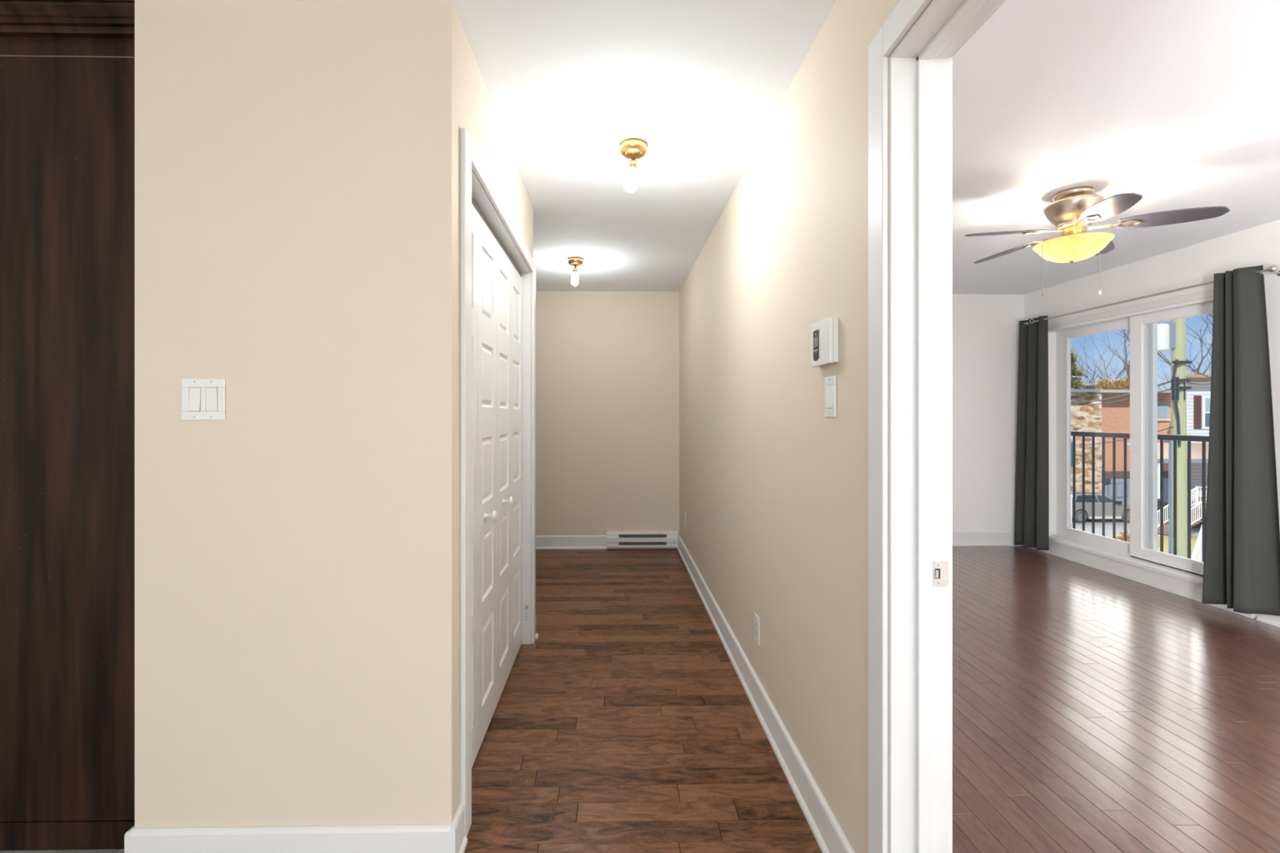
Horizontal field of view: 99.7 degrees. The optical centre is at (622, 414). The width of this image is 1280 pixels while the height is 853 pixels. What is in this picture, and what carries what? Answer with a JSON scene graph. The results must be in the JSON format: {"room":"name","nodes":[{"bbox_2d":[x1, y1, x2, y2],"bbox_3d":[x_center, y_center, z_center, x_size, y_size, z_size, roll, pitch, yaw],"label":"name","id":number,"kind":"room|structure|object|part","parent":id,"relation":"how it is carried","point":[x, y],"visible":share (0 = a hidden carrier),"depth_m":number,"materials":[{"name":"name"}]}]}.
{"room":"home hallway","nodes":[
{"label":"home hallway","id":0,"kind":"room"},
{"bbox_2d":[0,848,124,852],"bbox_3d":[-2.350,1.293,1.844,1.965,0.050,0.830,0,0,-1],"label":"floor","id":1,"kind":"structure","parent":0,"point":[91,851],"depth_m":1.57,"materials":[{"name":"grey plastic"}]},
{"bbox_2d":[0,0,134,850],"bbox_3d":[-2.176,0.050,1.867,1.614,2.436,0.730,0,0,-1],"label":"wardrobe","id":2,"kind":"object","parent":1,"relation":"on","point":[67,67],"visible":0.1,"depth_m":1.57,"materials":[{"name":"brown wood"}]},
{"bbox_3d":[-2.171,-1.090,1.575,1.613,0.084,0.022,0,0,-1],"label":"rail","id":3,"kind":"part","parent":2,"relation":"part of","materials":[{"name":"brown wood"}]},
{"bbox_3d":[-2.171,-1.133,1.543,1.613,0.069,0.082,0,0,-1],"label":"crown moulding","id":4,"kind":"part","parent":2,"relation":"part of","materials":[{"name":"brown wood"}]},
{"bbox_2d":[134,0,533,826],"bbox_3d":[-1.268,0.048,2.283,1.545,2.440,1.550,0,0,-1],"label":"wall","id":5,"kind":"structure","parent":0,"point":[297,162],"depth_m":1.51,"materials":[{"name":"beige paint"}]},
{"bbox_2d":[124,825,134,852],"bbox_3d":[-1.372,1.209,1.531,0.021,0.118,0.082,0,0,-1],"label":"baseboard","id":6,"kind":"structure","parent":5,"relation":"attached to","point":[126,837],"depth_m":1.49,"materials":[{"name":"white wood"}]},
{"bbox_2d":[181,378,225,420],"bbox_3d":[-1.169,-0.043,1.506,0.119,0.115,0.008,0,0,-1],"label":"light switch","id":7,"kind":"object","parent":5,"relation":"attached to","point":[202,399],"visible":1,"depth_m":1.50,"materials":[{"name":"white plastic"}]},
{"bbox_2d":[129,822,451,852],"bbox_3d":[-0.921,1.209,1.502,0.880,0.118,0.024,0,0,-1],"label":"baseboard","id":8,"kind":"structure","parent":5,"relation":"attached to","point":[428,837],"depth_m":1.50,"materials":[{"name":"white wood"}]},
{"bbox_2d":[449,802,467,852],"bbox_3d":[-0.471,1.209,1.555,0.023,0.118,0.098,0,0,-1],"label":"baseboard","id":9,"kind":"structure","parent":5,"relation":"attached to","point":[458,841],"depth_m":1.55,"materials":[{"name":"white wood"}]},
{"bbox_2d":[471,204,497,766],"bbox_3d":[-0.531,0.252,2.008,0.078,2.008,0.648,0,0,-1],"label":"door","id":10,"kind":"structure","parent":5,"relation":"in","point":[484,244],"depth_m":2.11,"materials":[{"name":"white wood"}]},
{"bbox_3d":[-0.517,0.397,2.116,0.046,0.045,0.045,0,0,-1],"label":"knob","id":11,"kind":"part","parent":10,"relation":"part of","materials":[{"name":"white metal"}]},
{"bbox_2d":[471,196,521,276],"bbox_3d":[-0.565,-0.769,2.333,0.032,0.032,1.307,0,0,-1],"label":"door track","id":12,"kind":"object","parent":5,"relation":"attached to","point":[474,204],"visible":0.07,"depth_m":2.31,"materials":[{"name":"silver metal"}]},
{"bbox_2d":[460,128,535,837],"bbox_3d":[-0.488,0.208,2.331,0.016,2.120,1.458,0,0,-1],"label":"trim","id":13,"kind":"structure","parent":5,"relation":"attached to","point":[470,159],"depth_m":1.63,"materials":[{"name":"white wood"}]},
{"bbox_2d":[471,169,531,644],"bbox_3d":[-0.546,0.239,2.333,0.100,2.058,1.319,0,0,-1],"label":"trim","id":14,"kind":"structure","parent":5,"relation":"attached to","point":[478,194],"depth_m":2.99,"materials":[{"name":"white wood"}]},
{"bbox_2d":[497,241,522,703],"bbox_3d":[-0.542,0.252,2.659,0.078,2.008,0.648,0,0,-1],"label":"door","id":15,"kind":"structure","parent":5,"relation":"in","point":[509,282],"depth_m":2.61,"materials":[{"name":"white wood"}]},
{"bbox_3d":[-0.523,0.397,2.466,0.046,0.045,0.045,0,0,-1],"label":"knob","id":16,"kind":"part","parent":15,"relation":"part of","materials":[{"name":"white metal"}]},
{"bbox_2d":[535,616,538,639],"bbox_3d":[-1.268,1.209,3.063,1.572,0.118,0.045,0,0,-1],"label":"baseboard","id":17,"kind":"structure","parent":5,"relation":"attached to","point":[536,633],"depth_m":3.07,"materials":[{"name":"white wood"}]},
{"bbox_2d":[535,291,679,548],"bbox_3d":[-0.826,0.048,5.176,2.730,2.440,0.120,0,0,-1],"label":"wall","id":18,"kind":"structure","parent":0,"point":[607,362],"depth_m":5.13,"materials":[{"name":"beige paint"}]},
{"bbox_2d":[535,535,606,549],"bbox_3d":[-1.121,1.206,5.099,1.936,0.125,0.025,0,0,-1],"label":"baseboard","id":19,"kind":"structure","parent":18,"relation":"attached to","point":[542,542],"depth_m":5.11,"materials":[{"name":"white wood"}]},
{"bbox_2d":[679,0,933,852],"bbox_3d":[0.647,0.048,1.056,0.070,2.440,8.490,0,0,-1],"label":"wall","id":20,"kind":"structure","parent":0,"point":[774,490],"depth_m":1.83,"materials":[{"name":"beige paint"}]},
{"bbox_2d":[684,512,686,526],"bbox_3d":[0.545,0.908,4.700,0.006,0.115,0.070,0,0,-1],"label":"power outlet","id":21,"kind":"object","parent":20,"relation":"attached to","point":[685,513],"visible":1,"depth_m":4.68,"materials":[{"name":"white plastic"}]},
{"bbox_2d":[754,613,759,644],"bbox_3d":[0.586,0.933,2.356,0.006,0.115,0.070,0,0,-1],"label":"power outlet","id":22,"kind":"object","parent":20,"relation":"attached to","point":[757,620],"visible":1,"depth_m":2.34,"materials":[{"name":"white plastic"}]},
{"bbox_2d":[755,619,757,637],"bbox_3d":[0.586,0.933,2.356,0.006,0.067,0.034,0,0,-1],"label":"receptacle","id":23,"kind":"object","parent":22,"relation":"attached to","point":[756,620],"depth_m":2.36,"materials":[{"name":"white plastic"}]},
{"bbox_2d":[676,534,854,852],"bbox_3d":[0.561,1.206,3.224,0.025,0.125,3.833,0,0,-1],"label":"baseboard","id":24,"kind":"structure","parent":20,"relation":"attached to","point":[828,833],"depth_m":2.02,"materials":[{"name":"white wood"}]},
{"bbox_2d":[811,316,838,367],"bbox_3d":[0.589,-0.210,1.579,0.028,0.130,0.147,0,0,-1],"label":"thermostat","id":25,"kind":"object","parent":20,"relation":"attached to","point":[824,333],"visible":1,"depth_m":1.54,"materials":[{"name":"white plastic"}]},
{"bbox_2d":[824,375,835,417],"bbox_3d":[0.599,-0.052,1.561,0.008,0.117,0.073,0,0,-1],"label":"light switch","id":26,"kind":"object","parent":20,"relation":"attached to","point":[829,382],"visible":1,"depth_m":1.55,"materials":[{"name":"white plastic"}]},
{"bbox_2d":[868,0,931,852],"bbox_3d":[0.609,0.189,0.833,0.014,2.159,0.949,0,0,-1],"label":"trim","id":27,"kind":"structure","parent":20,"relation":"attached to","point":[906,12],"depth_m":1.25,"materials":[{"name":"white wood"}]},
{"bbox_2d":[933,560,948,586],"bbox_3d":[0.726,0.362,1.229,0.036,0.058,0.006,0,0,-1],"label":"strike plate","id":28,"kind":"object","parent":20,"relation":"attached to","point":[940,568],"visible":1,"depth_m":1.23,"materials":[{"name":"metal"}]},
{"bbox_2d":[889,0,1006,852],"bbox_3d":[0.683,0.224,0.835,0.132,2.088,0.807,0,0,-1],"label":"trim","id":29,"kind":"structure","parent":20,"relation":"attached to","point":[903,61],"depth_m":1.23,"materials":[{"name":"white wood"}]},
{"bbox_2d":[916,0,986,852],"bbox_3d":[0.692,0.228,0.835,0.032,2.081,0.793,0,0,-1],"label":"trim","id":30,"kind":"structure","parent":20,"relation":"attached to","point":[924,60],"depth_m":1.22,"materials":[{"name":"white wood"}]},
{"bbox_2d":[452,0,1279,294],"bbox_3d":[0.333,-1.247,1.001,7.600,0.150,8.690,0,0,-1],"label":"ceiling","id":31,"kind":"structure","parent":0,"point":[1175,104],"depth_m":2.13,"materials":[{"name":"white paint"}]},
{"bbox_2d":[567,257,582,286],"bbox_3d":[-0.356,-1.071,4.064,0.118,0.203,0.118,0,0,-1],"label":"ceiling light","id":32,"kind":"object","parent":31,"relation":"attached to","point":[572,261],"visible":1,"depth_m":4.04,"materials":[{"name":"gold metal"}]},
{"bbox_3d":[-0.359,-1.022,4.058,0.062,0.106,0.064,0,0,-1],"label":"bulb","id":33,"kind":"part","parent":32,"relation":"part of","materials":[{"name":"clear glass"}]},
{"bbox_2d":[619,138,647,193],"bbox_3d":[0.047,-1.071,2.346,0.118,0.202,0.118,0,0,-1],"label":"ceiling light","id":34,"kind":"object","parent":31,"relation":"attached to","point":[633,149],"visible":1,"depth_m":2.33,"materials":[{"name":"gold metal"}]},
{"bbox_3d":[0.036,-1.023,2.354,0.066,0.106,0.065,0,0,-1],"label":"bulb","id":35,"kind":"part","parent":34,"relation":"part of","materials":[{"name":"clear glass"}]},
{"bbox_2d":[628,160,636,169],"bbox_3d":[0.045,-1.088,2.348,0.036,0.035,0.035,0,0,-1],"label":"socket","id":36,"kind":"object","parent":34,"relation":"attached to","point":[633,163],"depth_m":2.34,"materials":[{"name":"gold metal"}]},
{"bbox_2d":[964,186,1230,296],"bbox_3d":[2.326,-0.889,2.847,1.029,0.566,1.064,0,0,-1],"label":"ceiling fan","id":37,"kind":"object","parent":31,"relation":"hanging from","point":[1073,210],"visible":1,"depth_m":2.74,"materials":[{"name":"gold metal"}]},
{"bbox_3d":[2.004,-0.958,2.848,0.386,0.043,0.136,0,0,-1],"label":"blade","id":38,"kind":"part","parent":37,"relation":"part of","materials":[{"name":"brown wood"}]},
{"bbox_3d":[2.263,-0.958,3.193,0.136,0.043,0.385,0,0,-17],"label":"blade","id":39,"kind":"part","parent":37,"relation":"part of","materials":[{"name":"brown wood"}]},
{"bbox_3d":[2.361,-0.856,2.837,0.332,0.095,0.332,0,0,-1],"label":"lamp shade","id":40,"kind":"part","parent":37,"relation":"part of","materials":[{"name":"yellow glass"}]},
{"bbox_3d":[2.419,-0.730,2.738,0.002,0.200,0.003,0,0,-1],"label":"pull chain","id":41,"kind":"part","parent":37,"relation":"part of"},
{"bbox_3d":[2.671,-0.958,3.052,0.385,0.043,0.136,0,0,-35],"label":"blade","id":42,"kind":"part","parent":37,"relation":"part of","materials":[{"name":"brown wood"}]},
{"bbox_3d":[2.251,-0.958,2.495,0.136,0.043,0.385,0,0,19],"label":"blade","id":43,"kind":"part","parent":37,"relation":"part of","materials":[{"name":"brown wood"}]},
{"bbox_3d":[2.664,-0.958,2.621,0.385,0.043,0.136,0,0,37],"label":"blade","id":44,"kind":"part","parent":37,"relation":"part of","materials":[{"name":"brown wood"}]},
{"bbox_2d":[463,545,1279,852],"bbox_3d":[0.987,1.293,1.312,6.020,0.050,7.790,0,0,-1],"label":"floor","id":45,"kind":"structure","parent":0,"point":[1095,710],"depth_m":2.21,"materials":[{"name":"brown wood"}]},
{"bbox_2d":[606,530,678,548],"bbox_3d":[0.186,1.179,5.104,0.674,0.150,0.059,0,0,-1],"label":"baseboard heater","id":46,"kind":"object","parent":45,"relation":"on","point":[614,539],"visible":1,"depth_m":5.08,"materials":[{"name":"white metal"}]},
{"bbox_2d":[618,533,666,537],"bbox_3d":[0.189,1.141,5.090,0.449,0.028,0.011,0,0,-1],"label":"grille","id":47,"kind":"object","parent":46,"relation":"attached to","point":[620,535],"depth_m":5.09,"materials":[{"name":"grey metal"}]},
{"bbox_2d":[618,542,666,545],"bbox_3d":[0.189,1.212,5.089,0.449,0.027,0.012,0,0,-1],"label":"grille","id":48,"kind":"object","parent":46,"relation":"attached to","point":[620,543],"depth_m":5.08,"materials":[{"name":"grey metal"}]},
{"bbox_2d":[952,293,1023,531],"bbox_3d":[2.361,0.048,5.292,3.375,2.440,0.120,0,0,-1],"label":"wall","id":49,"kind":"structure","parent":0,"point":[985,327],"depth_m":5.25,"materials":[{"name":"white paint"}]},
{"bbox_2d":[952,531,1019,546],"bbox_3d":[2.292,1.200,5.218,3.235,0.135,0.025,0,0,-1],"label":"baseboard","id":50,"kind":"structure","parent":49,"relation":"attached to","point":[959,538],"depth_m":5.24,"materials":[{"name":"white wood"}]},
{"bbox_2d":[1023,219,1279,617],"bbox_3d":[4.048,0.073,1.306,0.140,2.490,7.910,0,0,-1],"label":"wall","id":51,"kind":"structure","parent":0,"point":[1197,264],"depth_m":3.79,"materials":[{"name":"white paint"}]},
{"bbox_2d":[1048,297,1213,582],"bbox_3d":[4.009,0.173,4.216,0.176,1.920,1.610,0,0,-1],"label":"window","id":52,"kind":"structure","parent":51,"relation":"in","point":[1142,547],"depth_m":4.20,"materials":[{"name":"white plastic"}]},
{"bbox_3d":[4.032,0.173,4.578,0.034,1.876,0.830,0,0,-1],"label":"sash","id":53,"kind":"part","parent":52,"relation":"part of","materials":[{"name":"white plastic"}]},
{"bbox_3d":[4.004,0.173,3.837,0.040,1.876,0.797,0,0,-1],"label":"sash","id":54,"kind":"part","parent":52,"relation":"part of","materials":[{"name":"white plastic"}]},
{"bbox_2d":[1048,288,1213,328],"bbox_3d":[3.920,0.148,4.214,0.014,1.970,1.710,0,0,-1],"label":"trim","id":55,"kind":"structure","parent":51,"relation":"attached to","point":[1209,293],"depth_m":4.11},
{"bbox_2d":[1039,538,1256,618],"bbox_3d":[3.912,1.200,4.211,0.029,0.135,1.725,0,0,-1],"label":"trim","id":56,"kind":"structure","parent":51,"relation":"attached to","point":[1183,586],"depth_m":4.12,"materials":[{"name":"white wood"}]},
{"bbox_2d":[1023,265,1279,324],"bbox_3d":[3.860,-0.857,4.162,0.136,0.049,2.004,0,0,-1],"label":"curtain rod","id":57,"kind":"object","parent":51,"relation":"attached to","point":[1273,268],"visible":0.88,"depth_m":3.80,"materials":[{"name":"metal"}]},
{"bbox_2d":[1013,315,1048,550],"bbox_3d":[3.801,0.179,5.030,0.088,2.143,0.377,0,0,-1],"label":"curtain","id":58,"kind":"object","parent":57,"relation":"hanging from","point":[1032,471],"visible":1,"depth_m":5.00,"materials":[{"name":"fabric"}]},
{"bbox_2d":[1201,265,1279,616],"bbox_3d":[3.798,0.157,3.301,0.146,2.108,0.363,0,0,-1],"label":"curtain","id":59,"kind":"object","parent":57,"relation":"hanging from","point":[1242,565],"visible":1,"depth_m":3.28,"materials":[{"name":"grey fabric"}]},
{"bbox_2d":[1256,613,1279,627],"bbox_3d":[3.981,1.200,0.405,0.025,0.135,5.870,0,0,-1],"label":"baseboard","id":60,"kind":"structure","parent":51,"relation":"attached to","point":[1274,620],"depth_m":3.27,"materials":[{"name":"white wood"}]},
{"bbox_3d":[4.294,1.358,4.376,0.460,0.180,3.800,0,0,-1],"label":"floor","id":61,"kind":"structure","parent":0,"visible":0},
{"bbox_2d":[1071,431,1208,562],"bbox_3d":[4.374,0.680,4.377,0.050,1.045,3.400,0,0,-1],"label":"balcony railing","id":62,"kind":"object","parent":61,"relation":"on","point":[1189,438],"visible":0.22,"depth_m":4.69,"materials":[{"name":"black metal"}]},
{"bbox_3d":[4.374,0.180,4.377,0.050,0.044,3.400,0,0,-1],"label":"rail","id":63,"kind":"part","parent":62,"relation":"part of","materials":[{"name":"black metal"}]},
{"label":"outside","id":64,"kind":"structure","parent":0,"visible":0},
{"bbox_2d":[1071,516,1199,536],"bbox_3d":[81.203,5.908,66.427,155.300,0.300,190.000,0,0,-1],"label":"ground","id":65,"kind":"structure","parent":64,"point":[1098,522],"depth_m":27.54,"materials":[{"name":"concrete"}]},
{"bbox_2d":[1071,494,1072,524],"bbox_3d":[23.273,4.905,28.010,0.150,1.506,0.146,0,0,-1],"label":"bollard","id":66,"kind":"object","parent":65,"relation":"on","point":[1071,495],"visible":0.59,"depth_m":27.99,"materials":[{"name":"white plastic"}]},
{"bbox_3d":[23.273,4.977,28.010,0.055,1.361,0.055,0,0,22],"label":"post","id":67,"kind":"part","parent":66,"relation":"part of","materials":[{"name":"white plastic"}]},
{"bbox_2d":[1071,349,1084,389],"bbox_3d":[36.856,0.158,44.612,4.399,11.200,4.723,0,0,-1],"label":"spruce tree","id":68,"kind":"object","parent":65,"relation":"on","point":[1076,383],"visible":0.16,"depth_m":44.31,"materials":[{"name":"green plant"}]},
{"bbox_2d":[1082,383,1108,390],"bbox_3d":[45.822,1.357,52.205,7.019,8.802,2.742,0,0,-44],"label":"house","id":69,"kind":"structure","parent":65,"relation":"on","point":[1093,384],"depth_m":50.78,"materials":[{"name":"white"}]},
{"bbox_2d":[1071,489,1129,523],"bbox_3d":[25.757,4.968,29.574,4.340,1.580,1.980,0,0,-1],"label":"parked car","id":70,"kind":"object","parent":65,"relation":"on","point":[1078,494],"visible":0.4,"depth_m":28.76,"materials":[{"name":"paint"}]},
{"bbox_2d":[1071,342,1129,384],"bbox_3d":[55.584,-2.201,62.577,7.563,15.974,8.290,0,0,39],"label":"bare tree","id":71,"kind":"object","parent":65,"relation":"on","point":[1095,371],"visible":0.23,"depth_m":62.64,"materials":[{"name":"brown plant"}]},
{"bbox_2d":[1093,378,1114,390],"bbox_3d":[41.676,1.282,46.742,1.512,8.953,1.316,0,0,39],"label":"shrub","id":72,"kind":"object","parent":65,"relation":"on","point":[1106,383],"visible":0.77,"depth_m":46.57,"materials":[{"name":"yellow plant"}]},
{"bbox_2d":[1109,377,1129,390],"bbox_3d":[43.241,1.268,46.801,1.860,8.979,1.911,0,0,-1],"label":"shrub","id":73,"kind":"object","parent":65,"relation":"on","point":[1122,384],"visible":0.45,"depth_m":46.62,"materials":[{"name":"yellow plant"}]},
{"bbox_2d":[1071,389,1170,503],"bbox_3d":[30.416,2.090,35.586,10.092,7.335,4.900,0,0,-1],"label":"brick building","id":74,"kind":"structure","parent":65,"relation":"on","point":[1112,417],"depth_m":34.60,"materials":[{"name":"brick"}]},
{"bbox_3d":[28.057,2.482,33.930,0.564,1.438,0.030,0,0,-1],"label":"pane","id":75,"kind":"part","parent":74,"relation":"part of","materials":[{"name":"grey glass"}]},
{"bbox_3d":[31.403,4.838,34.608,0.435,0.771,0.030,0,0,-1],"label":"pane","id":76,"kind":"part","parent":74,"relation":"part of","materials":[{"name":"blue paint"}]},
{"bbox_3d":[31.990,4.838,34.619,0.566,0.771,0.030,0,0,-1],"label":"pane","id":77,"kind":"part","parent":74,"relation":"part of","materials":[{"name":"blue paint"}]},
{"bbox_3d":[34.603,-0.300,34.629,0.654,0.942,0.040,0,0,-1],"label":"pane","id":78,"kind":"part","parent":74,"relation":"part of","materials":[{"name":"blue glass"}]},
{"bbox_3d":[34.603,0.321,34.649,0.916,0.128,0.160,0,0,-1],"label":"window sill","id":79,"kind":"part","parent":74,"relation":"part of","materials":[{"name":"concrete"}]},
{"bbox_2d":[1115,530,1129,542],"bbox_3d":[20.953,5.297,22.349,1.088,1.125,1.074,0,0,-1],"label":"shrub","id":80,"kind":"object","parent":65,"relation":"on","point":[1122,533],"visible":0.13,"depth_m":22.38,"materials":[{"name":"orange plant"}]},
{"bbox_2d":[1099,361,1161,379],"bbox_3d":[61.878,-0.806,67.157,6.286,13.202,9.744,0,0,28],"label":"bare tree","id":81,"kind":"object","parent":65,"relation":"on","point":[1108,362],"visible":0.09,"depth_m":70.20,"materials":[{"name":"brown plant"}]},
{"bbox_2d":[1075,321,1212,390],"bbox_3d":[43.404,-2.479,45.243,8.708,16.569,11.476,0,0,-31],"label":"bare tree","id":82,"kind":"object","parent":65,"relation":"on","point":[1127,368],"visible":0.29,"depth_m":47.92,"materials":[{"name":"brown plant"}]},
{"bbox_2d":[1106,536,1197,555],"bbox_3d":[31.779,5.728,21.508,19.700,0.060,7.900,0,0,-1],"label":"lawn","id":83,"kind":"structure","parent":65,"relation":"on","point":[1193,539],"depth_m":23.96,"materials":[{"name":"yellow plant"}]},
{"bbox_2d":[1121,313,1213,377],"bbox_3d":[43.539,-3.062,38.567,8.966,17.666,13.113,0,0,-27],"label":"bare tree","id":84,"kind":"object","parent":65,"relation":"on","point":[1210,314],"visible":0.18,"depth_m":39.86,"materials":[{"name":"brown plant"}]},
{"bbox_2d":[1126,373,1211,528],"bbox_3d":[36.371,1.806,30.424,19.247,7.905,7.630,0,0,-1],"label":"house","id":85,"kind":"structure","parent":65,"relation":"on","point":[1198,397],"depth_m":28.98,"materials":[{"name":"white wood"}]},
{"bbox_3d":[27.041,3.285,27.236,0.102,1.877,0.120,0,0,-1],"label":"porch post","id":86,"kind":"part","parent":85,"relation":"part of","materials":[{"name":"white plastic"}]},
{"bbox_2d":[1193,395,1201,428],"bbox_3d":[30.891,-0.143,29.018,0.365,1.789,0.070,0,0,-1],"label":"shutter","id":87,"kind":"object","parent":85,"relation":"hanging from","point":[1197,399],"depth_m":28.98,"materials":[{"name":"brown wood"}]},
{"bbox_3d":[30.447,3.957,26.555,4.587,0.900,0.100,0,0,-1],"label":"deck railing","id":88,"kind":"part","parent":85,"relation":"part of","materials":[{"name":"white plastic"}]},
{"bbox_3d":[31.686,0.277,28.997,0.860,0.734,0.040,0,0,-1],"label":"pane","id":89,"kind":"part","parent":85,"relation":"part of","materials":[{"name":"glass"}]},
{"bbox_3d":[31.686,-0.537,28.987,0.860,0.716,0.040,0,0,-1],"label":"pane","id":90,"kind":"part","parent":85,"relation":"part of","materials":[{"name":"glass"}]},
{"bbox_2d":[1168,442,1171,554],"bbox_3d":[12.725,3.203,12.524,0.234,5.109,0.240,0,0,-1],"label":"metal post","id":91,"kind":"object","parent":65,"relation":"on","point":[1169,453],"visible":0.12,"depth_m":12.52,"materials":[{"name":"grey metal"}]},
{"bbox_2d":[1170,317,1191,558],"bbox_3d":[11.789,-0.587,11.489,0.435,12.691,0.287,0,0,-1],"label":"utility pole","id":92,"kind":"object","parent":65,"relation":"on","point":[1178,354],"visible":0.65,"depth_m":11.41,"materials":[{"name":"green wood"}]},
{"bbox_2d":[1071,388,1170,405],"bbox_3d":[18.779,-0.698,22.481,0.028,0.701,26.121,0,0,33],"label":"overhead wire","id":93,"kind":"object","parent":92,"relation":"attached to","point":[1169,388],"visible":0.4,"depth_m":16.34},
{"bbox_2d":[1071,380,1171,402],"bbox_3d":[17.603,-0.872,20.961,0.040,0.851,22.294,0,0,32],"label":"overhead wire","id":94,"kind":"object","parent":92,"relation":"attached to","point":[1169,381],"visible":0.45,"depth_m":15.61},
{"bbox_2d":[1071,426,1173,445],"bbox_3d":[13.695,0.638,15.891,0.024,0.785,9.621,0,0,24],"label":"overhead wire","id":95,"kind":"object","parent":92,"relation":"attached to","point":[1171,426],"visible":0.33,"depth_m":13.94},
{"bbox_2d":[1157,322,1175,351],"bbox_3d":[11.527,-1.702,11.503,0.406,0.681,0.270,0,0,-1],"label":"transformer","id":96,"kind":"object","parent":92,"relation":"attached to","point":[1166,331],"visible":0.66,"depth_m":11.41,"materials":[{"name":"white metal"}]},
{"bbox_3d":[11.459,-1.653,11.502,0.270,0.582,0.270,0,0,-1],"label":"tank","id":97,"kind":"part","parent":96,"relation":"part of","materials":[{"name":"white metal"}]},
{"bbox_2d":[1186,382,1210,384],"bbox_3d":[18.086,-1.337,16.469,15.794,1.262,0.040,0,0,-39],"label":"overhead wire","id":98,"kind":"object","parent":92,"relation":"attached to","point":[1186,382],"visible":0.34,"depth_m":13.34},
{"bbox_2d":[1186,364,1211,377],"bbox_3d":[18.086,-1.343,16.468,15.793,0.608,0.028,0,0,-39],"label":"overhead wire","id":99,"kind":"object","parent":92,"relation":"attached to","point":[1186,365],"visible":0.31,"depth_m":13.14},
{"bbox_2d":[1157,486,1206,534],"bbox_3d":[27.058,4.632,25.941,2.317,2.251,1.130,0,0,-1],"label":"stairs","id":100,"kind":"structure","parent":65,"relation":"on","point":[1196,488],"depth_m":26.27,"materials":[{"name":"white wood"}]},
{"bbox_3d":[27.067,4.632,25.426,2.317,2.251,0.100,0,0,-1],"label":"handrail","id":101,"kind":"part","parent":100,"relation":"part of","materials":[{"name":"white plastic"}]},
{"bbox_2d":[1157,351,1211,389],"bbox_3d":[61.840,-0.889,57.973,7.661,13.390,8.772,0,0,23],"label":"bare tree","id":102,"kind":"object","parent":65,"relation":"on","point":[1169,351],"visible":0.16,"depth_m":59.85,"materials":[{"name":"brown plant"}]},
{"bbox_2d":[1191,524,1202,561],"bbox_3d":[14.361,4.234,13.569,0.514,3.048,0.328,0,0,-1],"label":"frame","id":103,"kind":"object","parent":65,"relation":"on","point":[1197,554],"visible":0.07,"depth_m":13.45,"materials":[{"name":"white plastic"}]}
]}

